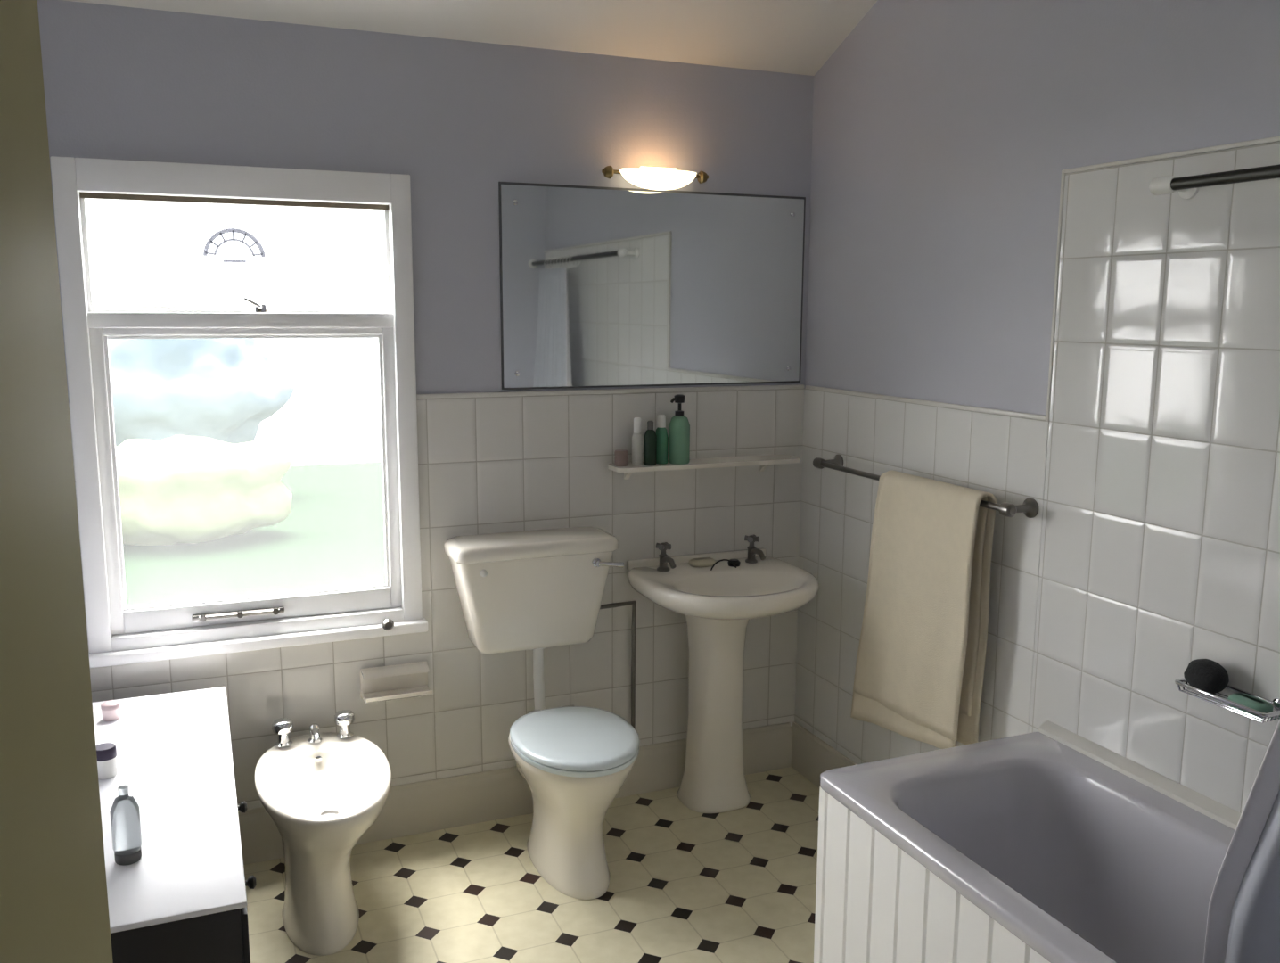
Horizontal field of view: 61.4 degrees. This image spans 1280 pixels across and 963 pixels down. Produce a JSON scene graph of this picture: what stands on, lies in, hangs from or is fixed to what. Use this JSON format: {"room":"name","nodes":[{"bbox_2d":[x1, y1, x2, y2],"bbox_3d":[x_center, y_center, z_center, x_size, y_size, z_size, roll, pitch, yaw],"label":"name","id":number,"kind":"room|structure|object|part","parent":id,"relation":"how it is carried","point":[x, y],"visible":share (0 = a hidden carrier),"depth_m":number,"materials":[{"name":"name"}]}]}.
{"room":"bathroom","nodes":[
{"label":"bathroom","id":0,"kind":"room"},
{"bbox_2d":[37,0,813,809],"bbox_3d":[-0.562,-0.180,3.410,2.620,2.600,0.152,-3,10,-22],"label":"wall","id":1,"kind":"structure","parent":0,"point":[462,118],"depth_m":3.35,"materials":[{"name":"purple paint"}]},
{"bbox_2d":[49,155,427,667],"bbox_3d":[-1.121,-0.197,3.126,0.954,1.378,0.198,-3,10,-22],"label":"window","id":2,"kind":"structure","parent":1,"relation":"in","point":[118,634],"depth_m":3.07,"materials":[{"name":"white paint"}]},
{"bbox_3d":[-1.132,-0.643,3.084,0.820,0.319,0.045,-3,10,-22],"label":"sash","id":3,"kind":"part","parent":2,"relation":"part of","materials":[{"name":"white glass"}]},
{"bbox_3d":[-1.125,-0.016,3.160,0.820,0.862,0.046,-3,10,-22],"label":"sash","id":4,"kind":"part","parent":2,"relation":"part of","materials":[{"name":"white paint"}]},
{"bbox_3d":[-1.106,0.473,3.189,0.954,0.034,0.052,-3,10,-22],"label":"sill","id":5,"kind":"part","parent":2,"relation":"part of","materials":[{"name":"white paint"}]},
{"bbox_2d":[359,660,432,703],"bbox_3d":[-0.752,0.625,3.332,0.210,0.097,0.092,-3,10,-22],"label":"toilet roll holder","id":6,"kind":"object","parent":1,"relation":"attached to","point":[404,680],"visible":1,"depth_m":3.34,"materials":[{"name":"white ceramic"}]},
{"bbox_2d":[361,662,429,679],"bbox_3d":[-0.756,0.586,3.336,0.200,0.016,0.050,-3,10,-22],"label":"hood","id":7,"kind":"object","parent":6,"relation":"attached to","point":[402,669],"depth_m":3.33,"materials":[{"name":"white ceramic"}]},
{"bbox_2d":[237,722,792,864],"bbox_3d":[-0.550,1.035,3.522,2.388,0.165,0.022,-3,10,-22],"label":"baseboard","id":8,"kind":"structure","parent":1,"relation":"attached to","point":[420,807],"depth_m":3.52,"materials":[{"name":"white tile"}]},
{"bbox_2d":[443,525,636,729],"bbox_3d":[-0.279,0.564,3.447,0.646,0.793,0.221,-3,10,-22],"label":"toilet cistern","id":9,"kind":"object","parent":1,"relation":"attached to","point":[537,590],"visible":0.92,"depth_m":3.33,"materials":[{"name":"white ceramic"}]},
{"bbox_3d":[-0.341,0.369,3.409,0.500,0.303,0.186,-3,10,-22],"label":"tank","id":10,"kind":"part","parent":9,"relation":"part of","materials":[{"name":"white ceramic"}]},
{"bbox_3d":[-0.338,0.196,3.375,0.524,0.046,0.199,-3,10,-22],"label":"lid","id":11,"kind":"part","parent":9,"relation":"part of","materials":[{"name":"white ceramic"}]},
{"bbox_3d":[-0.100,0.255,3.374,0.095,0.033,0.041,-3,10,-22],"label":"flush lever","id":12,"kind":"part","parent":9,"relation":"part of","materials":[{"name":"silver metal"}]},
{"bbox_2d":[498,181,805,389],"bbox_3d":[0.068,-0.628,3.524,1.076,0.631,0.014,-3,10,-22],"label":"wall mirror","id":13,"kind":"object","parent":1,"relation":"attached to","point":[600,286],"visible":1,"depth_m":3.50,"materials":[{"name":"silver glass"}]},
{"bbox_2d":[601,165,708,190],"bbox_3d":[0.055,-0.956,3.414,0.364,0.070,0.109,-3,10,-22],"label":"wall lamp","id":14,"kind":"object","parent":1,"relation":"attached to","point":[647,177],"visible":1,"depth_m":3.37,"materials":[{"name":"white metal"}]},
{"bbox_3d":[0.058,-0.950,3.408,0.256,0.060,0.094,-3,10,-22],"label":"lamp shade","id":15,"kind":"part","parent":14,"relation":"part of","materials":[{"name":"white glass"}]},
{"bbox_3d":[0.058,-0.980,3.403,0.120,0.020,0.020,-3,10,-22],"label":"bulb","id":16,"kind":"part","parent":14,"relation":"part of","materials":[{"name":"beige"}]},
{"bbox_2d":[607,454,800,479],"bbox_3d":[0.222,-0.040,3.616,0.674,0.057,0.122,-3,10,-22],"label":"wall shelf","id":17,"kind":"object","parent":1,"relation":"attached to","point":[767,460],"visible":1,"depth_m":3.58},
{"bbox_2d":[614,449,628,466],"bbox_3d":[-0.061,-0.076,3.491,0.045,0.050,0.045,-3,10,-22],"label":"jar","id":18,"kind":"object","parent":17,"relation":"on","point":[620,458],"visible":1,"depth_m":3.47,"materials":[{"name":"pink plastic"}]},
{"bbox_3d":[-0.060,-0.093,3.488,0.045,0.016,0.045,-3,10,-22],"label":"lid","id":19,"kind":"part","parent":18,"relation":"part of","materials":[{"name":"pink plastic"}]},
{"bbox_2d":[631,417,642,465],"bbox_3d":[-0.009,-0.130,3.498,0.034,0.155,0.034,-3,10,-22],"label":"shampoo bottle","id":20,"kind":"object","parent":17,"relation":"on","point":[637,438],"visible":1,"depth_m":3.49,"materials":[{"name":"grey plastic"}]},
{"bbox_2d":[643,420,656,465],"bbox_3d":[0.033,-0.125,3.506,0.042,0.144,0.042,-3,10,-22],"label":"lotion bottle","id":21,"kind":"object","parent":17,"relation":"on","point":[650,437],"visible":1,"depth_m":3.49,"materials":[{"name":"green plastic"}]},
{"bbox_2d":[655,414,668,464],"bbox_3d":[0.070,-0.138,3.538,0.046,0.160,0.046,-3,10,-22],"label":"bottle","id":22,"kind":"object","parent":17,"relation":"on","point":[662,438],"visible":0.91,"depth_m":3.52,"materials":[{"name":"green plastic"}]},
{"bbox_2d":[668,393,689,464],"bbox_3d":[0.130,-0.173,3.546,0.069,0.226,0.069,0,9,0],"label":"pump bottle","id":23,"kind":"object","parent":17,"relation":"on","point":[679,425],"visible":1,"depth_m":3.52,"materials":[{"name":"green plastic"}]},
{"bbox_2d":[63,0,877,75],"bbox_3d":[0.037,-1.469,1.759,2.620,0.913,3.240,-3,10,-22],"label":"ceiling","id":24,"kind":"structure","parent":0,"point":[793,36],"depth_m":3.20,"materials":[{"name":"beige paint"}]},
{"bbox_2d":[243,766,819,962],"bbox_3d":[0.317,1.485,1.512,2.620,0.080,4.700,-3,10,-22],"label":"floor","id":25,"kind":"structure","parent":0,"point":[686,885],"depth_m":3.11,"materials":[{"name":"beige tile"}]},
{"bbox_2d":[92,686,256,962],"bbox_3d":[-1.146,0.980,2.474,0.493,0.600,1.215,-3,10,-22],"label":"base cabinet","id":26,"kind":"object","parent":25,"relation":"on","point":[184,899],"visible":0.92,"depth_m":2.21,"materials":[{"name":"white laminate"}]},
{"bbox_2d":[95,742,117,779],"bbox_3d":[-1.225,0.640,2.471,0.050,0.070,0.050,-3,10,-22],"label":"pot","id":27,"kind":"object","parent":26,"relation":"on","point":[106,752],"visible":0.78,"depth_m":2.45,"materials":[{"name":"white plastic"}]},
{"bbox_3d":[-1.225,0.618,2.468,0.050,0.025,0.050,-3,10,-22],"label":"lid","id":28,"kind":"part","parent":27,"relation":"part of","materials":[{"name":"purple plastic"}]},
{"bbox_2d":[100,699,121,721],"bbox_3d":[-1.381,0.598,2.816,0.046,0.043,0.046,-3,10,-22],"label":"tub","id":29,"kind":"object","parent":26,"relation":"on","point":[110,709],"visible":1,"depth_m":2.80,"materials":[{"name":"pink plastic"}]},
{"bbox_3d":[-1.381,0.583,2.813,0.046,0.013,0.046,-3,10,-22],"label":"lid","id":30,"kind":"part","parent":29,"relation":"part of","materials":[{"name":"pink plastic"}]},
{"bbox_2d":[109,784,141,865],"bbox_3d":[-0.996,0.662,2.088,0.052,0.150,0.052,-3,10,-22],"label":"clear bottle","id":31,"kind":"object","parent":26,"relation":"on","point":[125,810],"visible":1,"depth_m":2.07,"materials":[{"name":"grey plastic"}]},
{"bbox_3d":[-1.021,0.833,2.758,0.030,0.029,0.030,-3,10,-22],"label":"knob","id":32,"kind":"part","parent":26,"relation":"part of","materials":[{"name":"black plastic"}]},
{"bbox_3d":[-0.797,1.008,2.183,0.012,0.500,0.389,-3,10,-22],"label":"cabinet door","id":33,"kind":"part","parent":26,"relation":"part of","materials":[{"name":"black wood"}]},
{"bbox_3d":[-0.870,0.892,2.398,0.030,0.029,0.030,-3,10,-22],"label":"knob","id":34,"kind":"part","parent":26,"relation":"part of","materials":[{"name":"black plastic"}]},
{"bbox_2d":[254,709,391,955],"bbox_3d":[-0.873,0.960,3.004,0.360,0.474,0.608,-3,10,-22],"label":"bidet","id":35,"kind":"object","parent":25,"relation":"on","point":[322,791],"visible":1,"depth_m":2.89,"materials":[{"name":"white ceramic"}]},
{"bbox_2d":[271,717,293,747],"bbox_3d":[-1.045,0.734,3.156,0.060,0.078,0.060,-3,10,-22],"label":"tap","id":36,"kind":"object","parent":35,"relation":"on","point":[282,726],"depth_m":3.14,"materials":[{"name":"silver metal"}]},
{"bbox_3d":[-0.949,0.747,3.156,0.042,0.054,0.106,-3,10,-22],"label":"spout","id":37,"kind":"part","parent":35,"relation":"part of","materials":[{"name":"silver metal"}]},
{"bbox_2d":[334,709,354,738],"bbox_3d":[-0.882,0.724,3.223,0.060,0.078,0.060,-3,10,-22],"label":"tap","id":38,"kind":"object","parent":35,"relation":"on","point":[343,718],"depth_m":3.21,"materials":[{"name":"silver metal"}]},
{"bbox_2d":[508,704,639,899],"bbox_3d":[-0.226,0.935,3.269,0.362,0.445,0.660,-3,10,-22],"label":"toilet","id":39,"kind":"object","parent":25,"relation":"on","point":[574,761],"visible":1,"depth_m":3.09,"materials":[{"name":"white ceramic"}]},
{"bbox_3d":[-0.186,0.764,3.147,0.360,0.017,0.450,-3,10,-22],"label":"seat","id":40,"kind":"part","parent":39,"relation":"part of","materials":[{"name":"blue plastic"}]},
{"bbox_3d":[-0.186,0.743,3.143,0.362,0.024,0.456,-3,10,-22],"label":"lid","id":41,"kind":"part","parent":39,"relation":"part of","materials":[{"name":"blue plastic"}]},
{"bbox_2d":[626,534,819,812],"bbox_3d":[0.293,0.664,3.539,0.576,0.902,0.517,-3,10,-22],"label":"basin","id":42,"kind":"object","parent":25,"relation":"on","point":[717,602],"visible":1,"depth_m":3.58,"materials":[{"name":"white ceramic"}]},
{"bbox_2d":[656,541,676,571],"bbox_3d":[0.090,0.253,3.539,0.047,0.093,0.111,-3,10,-22],"label":"tap","id":43,"kind":"object","parent":42,"relation":"on","point":[664,558],"depth_m":3.56,"materials":[{"name":"silver metal"}]},
{"bbox_2d":[688,557,715,566],"bbox_3d":[0.211,0.271,3.643,0.090,0.022,0.062,-3,10,-22],"label":"soap bar","id":44,"kind":"object","parent":42,"relation":"on","point":[701,562],"visible":0.91,"depth_m":3.62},
{"bbox_3d":[0.295,0.364,3.491,0.576,0.160,0.517,-3,10,-22],"label":"bowl","id":45,"kind":"part","parent":42,"relation":"part of","materials":[{"name":"white ceramic"}]},
{"bbox_2d":[744,534,765,563],"bbox_3d":[0.395,0.234,3.664,0.047,0.093,0.111,-3,10,-22],"label":"tap","id":46,"kind":"object","parent":42,"relation":"on","point":[752,550],"depth_m":3.68,"materials":[{"name":"silver metal"}]},
{"bbox_2d":[813,720,1241,962],"bbox_3d":[1.060,1.070,1.897,0.689,0.626,1.751,-3,10,-22],"label":"bathtub","id":47,"kind":"object","parent":25,"relation":"on","point":[1049,844],"visible":1,"depth_m":2.41,"materials":[{"name":"white ceramic"}]},
{"bbox_3d":[0.736,0.974,2.686,0.679,0.564,0.020,-3,10,-22],"label":"panel","id":48,"kind":"part","parent":47,"relation":"part of","materials":[{"name":"white paint"}]},
{"bbox_3d":[0.764,1.085,1.770,0.028,0.494,1.741,-3,10,-22],"label":"panel","id":49,"kind":"part","parent":47,"relation":"part of","materials":[{"name":"white paint"}]},
{"bbox_2d":[794,0,1279,812],"bbox_3d":[1.503,-0.345,1.658,0.112,3.500,4.600,-3,10,-22],"label":"wall","id":50,"kind":"structure","parent":0,"point":[1003,302],"depth_m":2.65,"materials":[{"name":"purple paint"}]},
{"bbox_2d":[790,721,857,787],"bbox_3d":[0.793,1.057,3.430,0.022,0.165,1.221,-3,10,-22],"label":"baseboard","id":51,"kind":"structure","parent":50,"relation":"attached to","point":[811,756],"depth_m":3.84,"materials":[{"name":"beige paint"}]},
{"bbox_2d":[812,454,1038,517],"bbox_3d":[0.794,0.004,3.177,0.095,0.052,0.952,-3,10,-22],"label":"towel rail","id":52,"kind":"object","parent":50,"relation":"attached to","point":[1029,506],"visible":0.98,"depth_m":2.81,"materials":[{"name":"silver metal"}]},
{"bbox_3d":[0.767,0.006,3.166,0.017,0.017,0.924,-3,10,-22],"label":"rail","id":53,"kind":"part","parent":52,"relation":"part of","materials":[{"name":"silver metal"}]},
{"bbox_2d":[850,469,996,748],"bbox_3d":[0.801,0.389,3.129,0.085,0.808,0.540,-3,10,-22],"label":"bath towel","id":54,"kind":"object","parent":52,"relation":"hanging from","point":[921,659],"visible":1,"depth_m":3.03,"materials":[{"name":"beige fabric"}]},
{"bbox_2d":[1148,164,1279,198],"bbox_3d":[1.394,-0.517,1.626,0.103,0.051,1.476,-3,10,-22],"label":"shower rail","id":55,"kind":"object","parent":50,"relation":"attached to","point":[1187,186],"visible":1,"depth_m":2.16,"materials":[{"name":"brown metal"}]},
{"bbox_3d":[1.371,-0.516,1.616,0.025,0.024,1.455,-3,10,-22],"label":"rail","id":56,"kind":"part","parent":55,"relation":"part of","materials":[{"name":"silver metal"}]},
{"bbox_2d":[1203,719,1279,962],"bbox_3d":[1.323,0.273,1.679,0.188,1.613,0.793,-3,10,-22],"label":"shower curtain","id":57,"kind":"object","parent":55,"relation":"hanging from","point":[1243,919],"visible":1,"depth_m":2.02,"materials":[{"name":"blue fabric"}]},
{"bbox_2d":[1174,677,1279,722],"bbox_3d":[1.218,0.443,2.220,0.086,0.033,0.219,-3,10,-22],"label":"rack","id":58,"kind":"object","parent":50,"relation":"attached to","point":[1275,702],"visible":0.62,"depth_m":2.20,"materials":[{"name":"silver metal"}]},
{"bbox_2d":[1183,658,1229,693],"bbox_3d":[1.191,0.410,2.269,0.073,0.070,0.090,-3,10,-22],"label":"sponge","id":59,"kind":"object","parent":58,"relation":"in","point":[1208,675],"visible":0.88,"depth_m":2.24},
{"bbox_2d":[1227,692,1273,716],"bbox_3d":[1.231,0.449,2.176,0.052,0.026,0.082,-3,10,-22],"label":"soap bar","id":60,"kind":"object","parent":58,"relation":"in","point":[1254,702],"visible":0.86,"depth_m":2.16,"materials":[{"name":"green"}]},
{"bbox_3d":[0.632,-0.114,0.507,2.420,3.400,0.100,-3,10,-22],"label":"wall","id":61,"kind":"structure","parent":0,"visible":0},
{"bbox_2d":[0,0,113,962],"bbox_3d":[-0.444,0.570,0.634,0.186,1.982,0.765,-1,9,-9],"label":"door","id":62,"kind":"structure","parent":61,"relation":"in","point":[54,906],"depth_m":0.84,"materials":[{"name":"green wood"}]},
{"label":"outside","id":63,"kind":"structure","parent":0,"visible":0},
{"bbox_2d":[123,461,385,607],"bbox_3d":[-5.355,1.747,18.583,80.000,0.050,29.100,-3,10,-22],"label":"ground","id":64,"kind":"structure","parent":63,"point":[332,536],"depth_m":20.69,"materials":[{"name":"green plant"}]},
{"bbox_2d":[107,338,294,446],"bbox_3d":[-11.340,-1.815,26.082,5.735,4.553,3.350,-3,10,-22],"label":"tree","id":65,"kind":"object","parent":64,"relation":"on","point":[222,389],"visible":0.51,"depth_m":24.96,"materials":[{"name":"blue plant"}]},
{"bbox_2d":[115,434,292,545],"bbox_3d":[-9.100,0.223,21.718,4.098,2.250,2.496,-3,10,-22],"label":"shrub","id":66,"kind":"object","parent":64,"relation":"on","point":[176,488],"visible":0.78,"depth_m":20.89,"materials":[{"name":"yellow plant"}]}
]}

